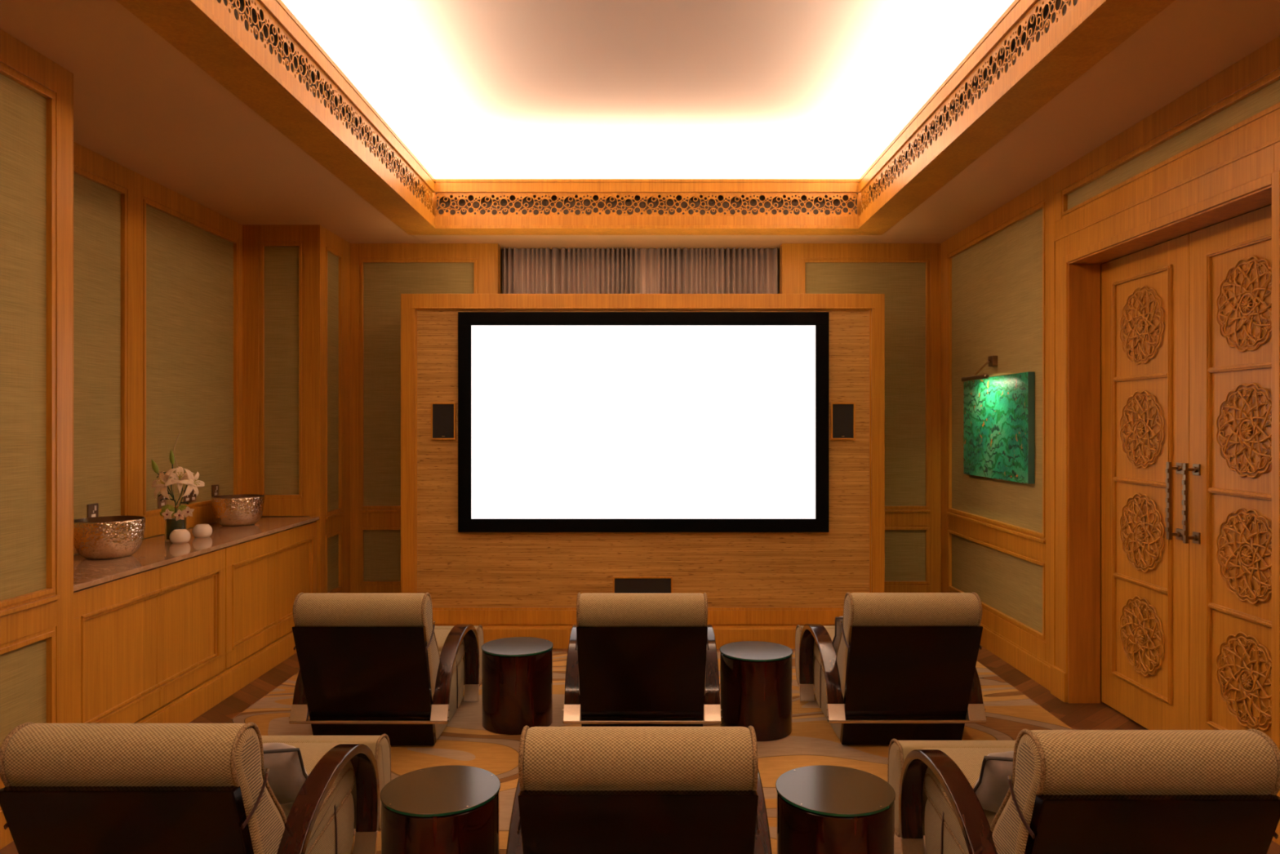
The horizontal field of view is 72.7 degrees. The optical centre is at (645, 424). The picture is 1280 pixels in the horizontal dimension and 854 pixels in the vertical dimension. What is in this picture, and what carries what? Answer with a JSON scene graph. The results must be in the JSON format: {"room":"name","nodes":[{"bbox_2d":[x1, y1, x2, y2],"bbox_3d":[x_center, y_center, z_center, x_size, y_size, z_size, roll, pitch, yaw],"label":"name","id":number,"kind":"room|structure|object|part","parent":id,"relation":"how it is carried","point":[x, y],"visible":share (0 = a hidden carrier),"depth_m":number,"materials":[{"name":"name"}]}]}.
{"room":"home theater","nodes":[
{"label":"home theater","id":0,"kind":"room"},
{"bbox_2d":[0,73,338,747],"bbox_3d":[-2.800,0.040,2.950,0.800,3.040,9.300,0,0,0],"label":"wall","id":1,"kind":"structure","parent":0,"point":[189,268],"depth_m":4.81,"materials":[{"name":"beige fabric"}]},
{"bbox_2d":[0,29,73,848],"bbox_3d":[-2.684,0.050,0.960,0.632,3.020,5.320,0,0,0],"label":"trim","id":2,"kind":"structure","parent":1,"relation":"attached to","point":[47,613],"depth_m":3.50,"materials":[{"name":"brown wood"}]},
{"bbox_2d":[87,502,97,517],"bbox_3d":[-2.964,0.468,4.665,0.012,0.086,0.086,0,0,0],"label":"wall socket","id":3,"kind":"object","parent":1,"relation":"attached to","point":[92,508],"visible":0.8,"depth_m":4.66,"materials":[{"name":"brown metal"}]},
{"bbox_2d":[73,547,225,723],"bbox_3d":[-2.678,1.055,4.298,0.565,0.700,1.344,0,0,0],"label":"base cabinet","id":4,"kind":"object","parent":1,"relation":"attached to","point":[144,640],"visible":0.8,"depth_m":4.20,"materials":[{"name":"brown wood"}]},
{"bbox_3d":[-2.409,1.052,3.962,0.027,0.695,0.670,0,0,0],"label":"door","id":5,"kind":"part","parent":4,"relation":"part of","materials":[{"name":"brown wood"}]},
{"bbox_3d":[-2.409,1.052,4.634,0.027,0.695,0.670,0,0,0],"label":"door","id":6,"kind":"part","parent":4,"relation":"part of","materials":[{"name":"brown wood"}]},
{"bbox_2d":[73,516,319,591],"bbox_3d":[-2.664,0.684,4.989,0.561,0.023,2.731,0,0,0],"label":"countertop","id":7,"kind":"structure","parent":4,"relation":"on","point":[153,552],"depth_m":4.67,"materials":[{"name":"stone"}]},
{"bbox_2d":[73,515,145,559],"bbox_3d":[-2.735,0.577,4.431,0.328,0.192,0.326,0,0,0],"label":"metal bowl","id":8,"kind":"object","parent":7,"relation":"on","point":[104,537],"visible":0.95,"depth_m":4.32,"materials":[{"name":"silver"}]},
{"bbox_2d":[151,431,204,541],"bbox_3d":[-2.722,0.355,5.043,0.282,0.636,0.152,0,0,-18],"label":"flower arrangement","id":9,"kind":"object","parent":7,"relation":"on","point":[178,521],"visible":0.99,"depth_m":5.03,"materials":[{"name":"white plant"}]},
{"bbox_3d":[-2.752,0.403,5.061,0.179,0.340,0.046,0,0,0],"label":"stem","id":10,"kind":"part","parent":9,"relation":"part of","materials":[{"name":"green plant"}]},
{"bbox_2d":[168,528,191,543],"bbox_3d":[-2.650,0.635,4.950,0.107,0.074,0.107,0,0,0],"label":"tealight holder","id":11,"kind":"object","parent":7,"relation":"on","point":[178,535],"visible":1,"depth_m":4.91,"materials":[{"name":"beige ceramic"}]},
{"bbox_2d":[192,524,212,537],"bbox_3d":[-2.655,0.635,5.210,0.107,0.074,0.107,0,0,0],"label":"tealight holder","id":12,"kind":"object","parent":7,"relation":"on","point":[199,530],"visible":1,"depth_m":5.17,"materials":[{"name":"beige ceramic"}]},
{"bbox_2d":[211,493,265,525],"bbox_3d":[-2.735,0.577,5.840,0.326,0.192,0.326,0,0,4],"label":"metal bowl","id":13,"kind":"object","parent":7,"relation":"on","point":[242,509],"visible":1,"depth_m":5.72,"materials":[{"name":"silver metal"}]},
{"bbox_2d":[157,493,166,508],"bbox_3d":[-2.964,0.467,5.335,0.012,0.086,0.086,0,0,0],"label":"wall socket","id":14,"kind":"object","parent":1,"relation":"attached to","point":[163,502],"visible":0.62,"depth_m":5.32,"materials":[{"name":"brown metal"}]},
{"bbox_2d":[183,488,195,502],"bbox_3d":[-2.964,0.463,5.660,0.012,0.086,0.146,0,0,0],"label":"wall socket","id":15,"kind":"object","parent":1,"relation":"attached to","point":[191,497],"visible":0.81,"depth_m":5.66,"materials":[{"name":"brown metal"}]},
{"bbox_2d":[73,142,320,592],"bbox_3d":[-2.676,0.050,5.002,0.592,3.020,2.761,0,0,0],"label":"trim","id":16,"kind":"structure","parent":1,"relation":"attached to","point":[137,191],"depth_m":6.28,"materials":[{"name":"brown wood"}]},
{"bbox_2d":[133,631,296,723],"bbox_3d":[-2.674,1.485,4.989,0.572,0.150,2.731,0,0,0],"label":"baseboard","id":17,"kind":"structure","parent":1,"relation":"attached to","point":[193,703],"depth_m":4.91,"materials":[{"name":"brown wood"}]},
{"bbox_2d":[211,484,218,497],"bbox_3d":[-2.964,0.457,5.994,0.012,0.086,0.086,0,0,0],"label":"wall socket","id":18,"kind":"object","parent":1,"relation":"attached to","point":[215,488],"visible":0.9,"depth_m":5.98,"materials":[{"name":"brown metal"}]},
{"bbox_2d":[224,520,316,668],"bbox_3d":[-2.678,1.055,5.663,0.565,0.700,1.370,0,0,0],"label":"base cabinet","id":19,"kind":"object","parent":1,"relation":"attached to","point":[264,575],"visible":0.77,"depth_m":5.51,"materials":[{"name":"brown wood"}]},
{"bbox_3d":[-2.409,1.052,5.321,0.027,0.695,0.683,0,0,0],"label":"door","id":20,"kind":"part","parent":19,"relation":"part of","materials":[{"name":"brown wood"}]},
{"bbox_3d":[-2.409,1.052,6.005,0.027,0.695,0.683,0,0,0],"label":"door","id":21,"kind":"part","parent":19,"relation":"part of","materials":[{"name":"brown wood"}]},
{"bbox_2d":[320,225,350,592],"bbox_3d":[-2.385,0.050,6.703,0.034,3.020,0.646,0,0,0],"label":"trim","id":22,"kind":"structure","parent":1,"relation":"attached to","point":[335,522],"depth_m":6.79,"materials":[{"name":"brown wood"}]},
{"bbox_2d":[0,0,1279,250],"bbox_3d":[-0.200,-1.805,2.950,6.000,0.690,9.300,0,0,0],"label":"ceiling","id":23,"kind":"structure","parent":0,"point":[474,89],"depth_m":4.98,"materials":[{"name":"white paint"}]},
{"bbox_2d":[502,247,777,293],"bbox_3d":[-0.044,0.037,7.198,2.290,2.986,0.135,0,0,0],"label":"curtain","id":24,"kind":"object","parent":23,"relation":"hanging from","point":[555,270],"visible":0.16,"depth_m":7.20,"materials":[{"name":"brown fabric"}]},
{"bbox_2d":[115,0,1175,235],"bbox_3d":[0.000,-1.623,2.833,3.600,0.367,7.565,0,0,0],"label":"trim","id":25,"kind":"structure","parent":23,"relation":"attached to","point":[204,32],"depth_m":4.55,"materials":[{"name":"brown wood"}]},
{"bbox_2d":[216,0,432,213],"bbox_3d":[-1.596,-1.621,2.850,0.062,0.178,7.100,0,0,0],"label":"decorative frieze","id":26,"kind":"object","parent":25,"relation":"attached to","point":[251,15],"visible":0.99,"depth_m":4.22,"materials":[{"name":"brown wood"}]},
{"bbox_2d":[435,192,858,216],"bbox_3d":[0.010,-1.621,6.443,3.126,0.178,0.062,0,0,0],"label":"decorative frieze","id":27,"kind":"object","parent":25,"relation":"attached to","point":[448,204],"visible":1,"depth_m":6.41,"materials":[{"name":"brown wood"}]},
{"bbox_2d":[861,0,1080,213],"bbox_3d":[1.616,-1.621,2.850,0.062,0.178,7.100,0,0,0],"label":"decorative frieze","id":28,"kind":"object","parent":25,"relation":"attached to","point":[1044,15],"visible":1,"depth_m":4.22,"materials":[{"name":"brown wood"}]},
{"bbox_2d":[0,644,1279,853],"bbox_3d":[-0.200,1.610,2.900,6.000,0.100,9.400,0,0,0],"label":"floor","id":29,"kind":"structure","parent":0,"point":[1077,716],"depth_m":4.88,"materials":[{"name":"brown wood"}]},
{"bbox_2d":[400,293,884,648],"bbox_3d":[-0.020,0.318,6.250,3.464,2.485,0.400,0,0,0],"label":"wall","id":30,"kind":"structure","parent":29,"relation":"on","point":[757,586],"depth_m":6.17,"materials":[{"name":"brown wood"}]},
{"bbox_2d":[431,402,456,439],"bbox_3d":[-1.431,-0.025,6.159,0.173,0.263,0.022,0,0,0],"label":"wall speaker","id":31,"kind":"object","parent":30,"relation":"attached to","point":[443,415],"visible":1,"depth_m":6.16,"materials":[{"name":"black plastic"}]},
{"bbox_3d":[-0.020,1.352,6.295,3.424,0.116,0.310,0,0,0],"label":"rail","id":32,"kind":"part","parent":30,"relation":"part of","materials":[{"name":"brown wood"}]},
{"bbox_2d":[613,576,672,592],"bbox_3d":[-0.019,1.145,6.159,0.423,0.139,0.022,0,0,0],"label":"wall speaker","id":33,"kind":"object","parent":30,"relation":"attached to","point":[620,584],"visible":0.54,"depth_m":6.16,"materials":[{"name":"black fabric"}]},
{"bbox_2d":[457,311,828,532],"bbox_3d":[-0.015,-0.018,6.147,2.614,1.551,0.045,0,0,0],"label":"projection screen","id":34,"kind":"object","parent":30,"relation":"attached to","point":[568,421],"visible":1,"depth_m":6.13,"materials":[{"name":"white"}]},
{"bbox_2d":[830,402,855,439],"bbox_3d":[1.397,-0.025,6.159,0.171,0.263,0.022,0,0,0],"label":"wall speaker","id":35,"kind":"object","parent":30,"relation":"attached to","point":[842,415],"visible":1,"depth_m":6.16,"materials":[{"name":"black plastic"}]},
{"bbox_2d":[226,651,1073,853],"bbox_3d":[0.000,1.554,3.065,4.350,0.012,5.730,0,0,0],"label":"rug","id":36,"kind":"object","parent":29,"relation":"on","point":[812,740],"visible":0.02,"depth_m":4.30,"materials":[{"name":"carpet"}]},
{"bbox_2d":[0,721,391,853],"bbox_3d":[-1.322,1.155,2.731,0.748,0.764,1.142,0,0,0],"label":"lounge chair","id":37,"kind":"object","parent":36,"relation":"on","point":[69,788],"visible":0.96,"depth_m":2.21,"materials":[{"name":"fabric"}]},
{"bbox_2d":[262,742,307,804],"bbox_3d":[-1.205,1.092,2.715,0.308,0.235,0.220,0,0,-4],"label":"throw pillow","id":38,"kind":"object","parent":37,"relation":"on","point":[287,773],"visible":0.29,"depth_m":2.65,"materials":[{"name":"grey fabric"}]},
{"bbox_2d":[280,772,353,853],"bbox_3d":[-1.322,1.267,2.774,0.580,0.132,0.632,0,0,0],"label":"seat cushion","id":39,"kind":"object","parent":37,"relation":"on","point":[338,802],"depth_m":2.86,"materials":[{"name":"beige fabric"}]},
{"bbox_3d":[-0.993,1.253,2.735,0.075,0.395,0.785,0,0,0],"label":"arm","id":40,"kind":"part","parent":37,"relation":"part of","materials":[{"name":"paint"}]},
{"bbox_2d":[288,592,484,745],"bbox_3d":[-1.297,1.155,4.483,0.748,0.764,1.142,0,0,0],"label":"lounge chair","id":41,"kind":"object","parent":36,"relation":"on","point":[371,664],"visible":1,"depth_m":4.02,"materials":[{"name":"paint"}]},
{"bbox_3d":[-1.627,1.253,4.487,0.075,0.395,0.785,0,0,0],"label":"arm","id":42,"kind":"part","parent":41,"relation":"part of","materials":[{"name":"paint"}]},
{"bbox_2d":[295,592,439,698],"bbox_3d":[-1.297,1.068,4.104,0.598,0.584,0.362,0,0,0],"label":"backrest","id":43,"kind":"object","parent":41,"relation":"on","point":[348,645],"depth_m":3.96,"materials":[{"name":"brown leather"}]},
{"bbox_2d":[439,644,463,671],"bbox_3d":[-1.297,1.267,4.526,0.580,0.132,0.632,0,0,0],"label":"seat cushion","id":44,"kind":"object","parent":41,"relation":"on","point":[459,664],"depth_m":4.71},
{"bbox_3d":[-0.968,1.253,4.487,0.075,0.395,0.785,0,0,0],"label":"arm","id":45,"kind":"part","parent":41,"relation":"part of","materials":[{"name":"paint"}]},
{"bbox_2d":[380,764,500,853],"bbox_3d":[-0.645,1.347,2.745,0.369,0.403,0.369,0,0,0],"label":"side table","id":46,"kind":"object","parent":36,"relation":"on","point":[446,809],"visible":1,"depth_m":2.63,"materials":[{"name":"paint"}]},
{"bbox_3d":[-0.645,1.151,2.745,0.369,0.008,0.369,0,0,0],"label":"glass","id":47,"kind":"part","parent":46,"relation":"part of","materials":[{"name":"brown"}]},
{"bbox_2d":[481,636,553,734],"bbox_3d":[-0.665,1.347,4.515,0.369,0.403,0.369,0,0,0],"label":"side table","id":48,"kind":"object","parent":36,"relation":"on","point":[517,672],"visible":0.98,"depth_m":4.37,"materials":[{"name":"paint"}]},
{"bbox_3d":[-0.665,1.151,4.515,0.369,0.008,0.369,0,0,0],"label":"glass","id":49,"kind":"part","parent":48,"relation":"part of","materials":[{"name":"brown glass"}]},
{"bbox_2d":[506,725,772,853],"bbox_3d":[-0.018,1.155,2.706,0.748,0.764,1.142,0,0,0],"label":"lounge chair","id":50,"kind":"object","parent":36,"relation":"on","point":[580,789],"visible":1,"depth_m":2.16,"materials":[{"name":"fabric"}]},
{"bbox_3d":[-0.347,1.253,2.710,0.075,0.395,0.785,0,0,0],"label":"arm","id":51,"kind":"part","parent":50,"relation":"part of","materials":[{"name":"paint"}]},
{"bbox_2d":[523,726,752,790],"bbox_3d":[-0.018,1.068,2.327,0.598,0.584,0.362,0,0,0],"label":"cushion","id":52,"kind":"object","parent":50,"relation":"on","point":[555,757],"depth_m":2.16,"materials":[{"name":"beige fabric"}]},
{"bbox_3d":[0.311,1.253,2.710,0.075,0.395,0.785,0,0,0],"label":"arm","id":53,"kind":"part","parent":50,"relation":"part of","materials":[{"name":"paint"}]},
{"bbox_2d":[562,592,721,726],"bbox_3d":[-0.016,1.155,4.483,0.748,0.764,1.142,0,0,0],"label":"lounge chair","id":54,"kind":"object","parent":36,"relation":"on","point":[633,659],"visible":0.98,"depth_m":4.00,"materials":[{"name":"leather"}]},
{"bbox_3d":[-0.345,1.253,4.487,0.075,0.395,0.785,0,0,0],"label":"arm","id":55,"kind":"part","parent":54,"relation":"part of","materials":[{"name":"paint"}]},
{"bbox_2d":[578,592,706,693],"bbox_3d":[-0.016,1.068,4.104,0.598,0.584,0.362,0,0,0],"label":"backrest","id":56,"kind":"object","parent":54,"relation":"on","point":[629,642],"depth_m":3.95,"materials":[{"name":"brown leather"}]},
{"bbox_3d":[0.314,1.253,4.487,0.075,0.395,0.785,0,0,0],"label":"arm","id":57,"kind":"part","parent":54,"relation":"part of","materials":[{"name":"paint"}]},
{"bbox_2d":[720,640,792,741],"bbox_3d":[0.562,1.347,4.425,0.369,0.403,0.369,0,0,0],"label":"side table","id":58,"kind":"object","parent":36,"relation":"on","point":[756,676],"visible":0.94,"depth_m":4.28,"materials":[{"name":"paint"}]},
{"bbox_3d":[0.562,1.151,4.425,0.369,0.008,0.369,0,0,0],"label":"glass","id":59,"kind":"part","parent":58,"relation":"part of","materials":[{"name":"brown glass"}]},
{"bbox_2d":[775,764,895,853],"bbox_3d":[0.597,1.347,2.745,0.369,0.403,0.369,0,0,0],"label":"side table","id":60,"kind":"object","parent":36,"relation":"on","point":[821,809],"visible":1,"depth_m":2.63,"materials":[{"name":"paint"}]},
{"bbox_3d":[0.597,1.151,2.745,0.369,0.008,0.369,0,0,0],"label":"glass","id":61,"kind":"part","parent":60,"relation":"part of","materials":[{"name":"brown"}]},
{"bbox_2d":[795,591,986,744],"bbox_3d":[1.228,1.155,4.491,0.748,0.764,1.142,0,0,0],"label":"lounge chair","id":62,"kind":"object","parent":36,"relation":"on","point":[903,666],"visible":1,"depth_m":4.04,"materials":[{"name":"leather"}]},
{"bbox_3d":[0.898,1.253,4.495,0.075,0.395,0.785,0,0,0],"label":"arm","id":63,"kind":"part","parent":62,"relation":"part of","materials":[{"name":"paint"}]},
{"bbox_2d":[814,644,836,667],"bbox_3d":[1.228,1.267,4.534,0.580,0.132,0.632,0,0,0],"label":"seat cushion","id":64,"kind":"object","parent":62,"relation":"on","point":[818,664],"depth_m":4.74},
{"bbox_2d":[832,616,843,653],"bbox_3d":[1.115,1.085,4.475,0.307,0.235,0.222,0,0,3],"label":"throw pillow","id":65,"kind":"object","parent":62,"relation":"on","point":[836,639],"visible":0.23,"depth_m":4.43,"materials":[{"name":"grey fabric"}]},
{"bbox_2d":[836,592,979,698],"bbox_3d":[1.228,1.068,4.112,0.598,0.584,0.362,0,0,0],"label":"cushion","id":66,"kind":"object","parent":62,"relation":"on","point":[891,645],"depth_m":3.97,"materials":[{"name":"brown leather"}]},
{"bbox_3d":[1.557,1.253,4.495,0.075,0.395,0.785,0,0,0],"label":"arm","id":67,"kind":"part","parent":62,"relation":"part of","materials":[{"name":"paint"}]},
{"bbox_2d":[887,728,1279,853],"bbox_3d":[1.262,1.155,2.681,0.748,0.764,1.142,0,0,0],"label":"lounge chair","id":68,"kind":"object","parent":36,"relation":"on","point":[1069,791],"visible":0.97,"depth_m":2.15,"materials":[{"name":"fabric"}]},
{"bbox_3d":[0.932,1.253,2.685,0.075,0.395,0.785,0,0,0],"label":"arm","id":69,"kind":"part","parent":68,"relation":"part of","materials":[{"name":"paint"}]},
{"bbox_2d":[924,777,996,853],"bbox_3d":[1.262,1.267,2.724,0.580,0.132,0.632,0,0,0],"label":"seat cushion","id":70,"kind":"object","parent":68,"relation":"on","point":[939,808],"depth_m":2.83,"materials":[{"name":"beige fabric"}]},
{"bbox_2d":[973,750,1013,812],"bbox_3d":[1.165,1.098,2.665,0.308,0.235,0.220,0,0,5],"label":"throw pillow","id":71,"kind":"object","parent":68,"relation":"on","point":[992,786],"visible":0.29,"depth_m":2.61,"materials":[{"name":"grey fabric"}]},
{"bbox_2d":[364,248,925,581],"bbox_3d":[0.000,0.040,7.313,4.800,3.040,0.574,0,0,0],"label":"wall","id":72,"kind":"structure","parent":0,"point":[903,285],"depth_m":7.03,"materials":[{"name":"beige fabric"}]},
{"bbox_2d":[350,243,941,592],"bbox_3d":[0.000,0.050,7.067,4.760,3.020,0.146,0,0,0],"label":"trim","id":73,"kind":"structure","parent":72,"relation":"attached to","point":[486,257],"depth_m":7.01,"materials":[{"name":"brown wood"}]},
{"bbox_2d":[951,79,1279,702],"bbox_3d":[2.600,0.040,2.950,0.400,3.040,9.300,0,0,0],"label":"wall","id":74,"kind":"structure","parent":0,"point":[997,282],"depth_m":5.76,"materials":[{"name":"beige fabric"}]},
{"bbox_2d":[960,355,997,382],"bbox_3d":[2.310,-0.386,5.908,0.181,0.169,0.436,0,0,0],"label":"lamp","id":75,"kind":"object","parent":74,"relation":"attached to","point":[992,361],"visible":1,"depth_m":5.92,"materials":[{"name":"brown metal"}]},
{"bbox_3d":[2.295,-0.383,5.926,0.137,0.111,0.008,0,0,-25],"label":"arm","id":76,"kind":"part","parent":75,"relation":"part of","materials":[{"name":"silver metal"}]},
{"bbox_2d":[964,371,1034,484],"bbox_3d":[2.377,0.020,5.900,0.042,0.690,1.084,0,0,0],"label":"painting","id":77,"kind":"object","parent":74,"relation":"attached to","point":[999,411],"visible":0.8,"depth_m":5.77,"materials":[{"name":"paint"}]},
{"bbox_2d":[941,35,1279,690],"bbox_3d":[2.385,0.050,2.663,0.034,3.020,8.726,0,0,0],"label":"trim","id":78,"kind":"structure","parent":74,"relation":"attached to","point":[1028,650],"depth_m":5.13,"materials":[{"name":"brown wood"}]},
{"bbox_2d":[1101,233,1189,729],"bbox_3d":[2.539,0.326,4.474,0.112,2.444,0.784,0,0,0],"label":"door","id":79,"kind":"structure","parent":74,"relation":"in","point":[1145,293],"depth_m":4.43,"materials":[{"name":"brown wood"}]},
{"bbox_3d":[2.541,0.290,4.468,0.021,2.130,0.525,0,0,0],"label":"panel moulding","id":80,"kind":"part","parent":79,"relation":"part of","materials":[{"name":"brown wood"}]},
{"bbox_3d":[2.493,0.363,4.145,0.019,0.370,0.022,0,0,0],"label":"handle","id":81,"kind":"part","parent":79,"relation":"part of","materials":[{"name":"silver metal"}]},
{"bbox_3d":[2.525,0.208,4.145,0.050,0.052,0.048,0,0,0],"label":"mount plate","id":82,"kind":"part","parent":79,"relation":"part of","materials":[{"name":"silver metal"}]},
{"bbox_3d":[2.525,0.523,4.145,0.050,0.052,0.048,0,0,0],"label":"mount plate","id":83,"kind":"part","parent":79,"relation":"part of","materials":[{"name":"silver metal"}]},
{"bbox_2d":[1050,136,1279,844],"bbox_3d":[2.375,0.241,4.080,0.050,2.637,1.944,0,0,0],"label":"trim","id":84,"kind":"structure","parent":74,"relation":"attached to","point":[1258,168],"depth_m":3.98,"materials":[{"name":"brown wood"}]},
{"bbox_2d":[1067,185,1271,702],"bbox_3d":[2.505,0.325,4.080,0.270,2.470,1.600,0,0,0],"label":"trim","id":85,"kind":"structure","parent":74,"relation":"attached to","point":[1084,279],"depth_m":4.87,"materials":[{"name":"brown wood"}]},
{"bbox_2d":[1182,204,1271,794],"bbox_3d":[2.539,0.326,3.686,0.112,2.444,0.784,0,0,0],"label":"door","id":86,"kind":"structure","parent":74,"relation":"in","point":[1230,468],"depth_m":3.79,"materials":[{"name":"brown wood"}]},
{"bbox_3d":[2.493,0.363,4.018,0.019,0.370,0.022,0,0,0],"label":"handle","id":87,"kind":"part","parent":86,"relation":"part of","materials":[{"name":"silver metal"}]},
{"bbox_3d":[2.525,0.208,4.018,0.050,0.052,0.048,0,0,0],"label":"mount plate","id":88,"kind":"part","parent":86,"relation":"part of","materials":[{"name":"silver metal"}]},
{"bbox_3d":[2.525,0.523,4.018,0.050,0.052,0.048,0,0,0],"label":"mount plate","id":89,"kind":"part","parent":86,"relation":"part of","materials":[{"name":"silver metal"}]},
{"bbox_3d":[2.541,0.290,3.675,0.021,2.130,0.520,0,0,0],"label":"panel moulding","id":90,"kind":"part","parent":86,"relation":"part of","materials":[{"name":"brown wood"}]}
]}

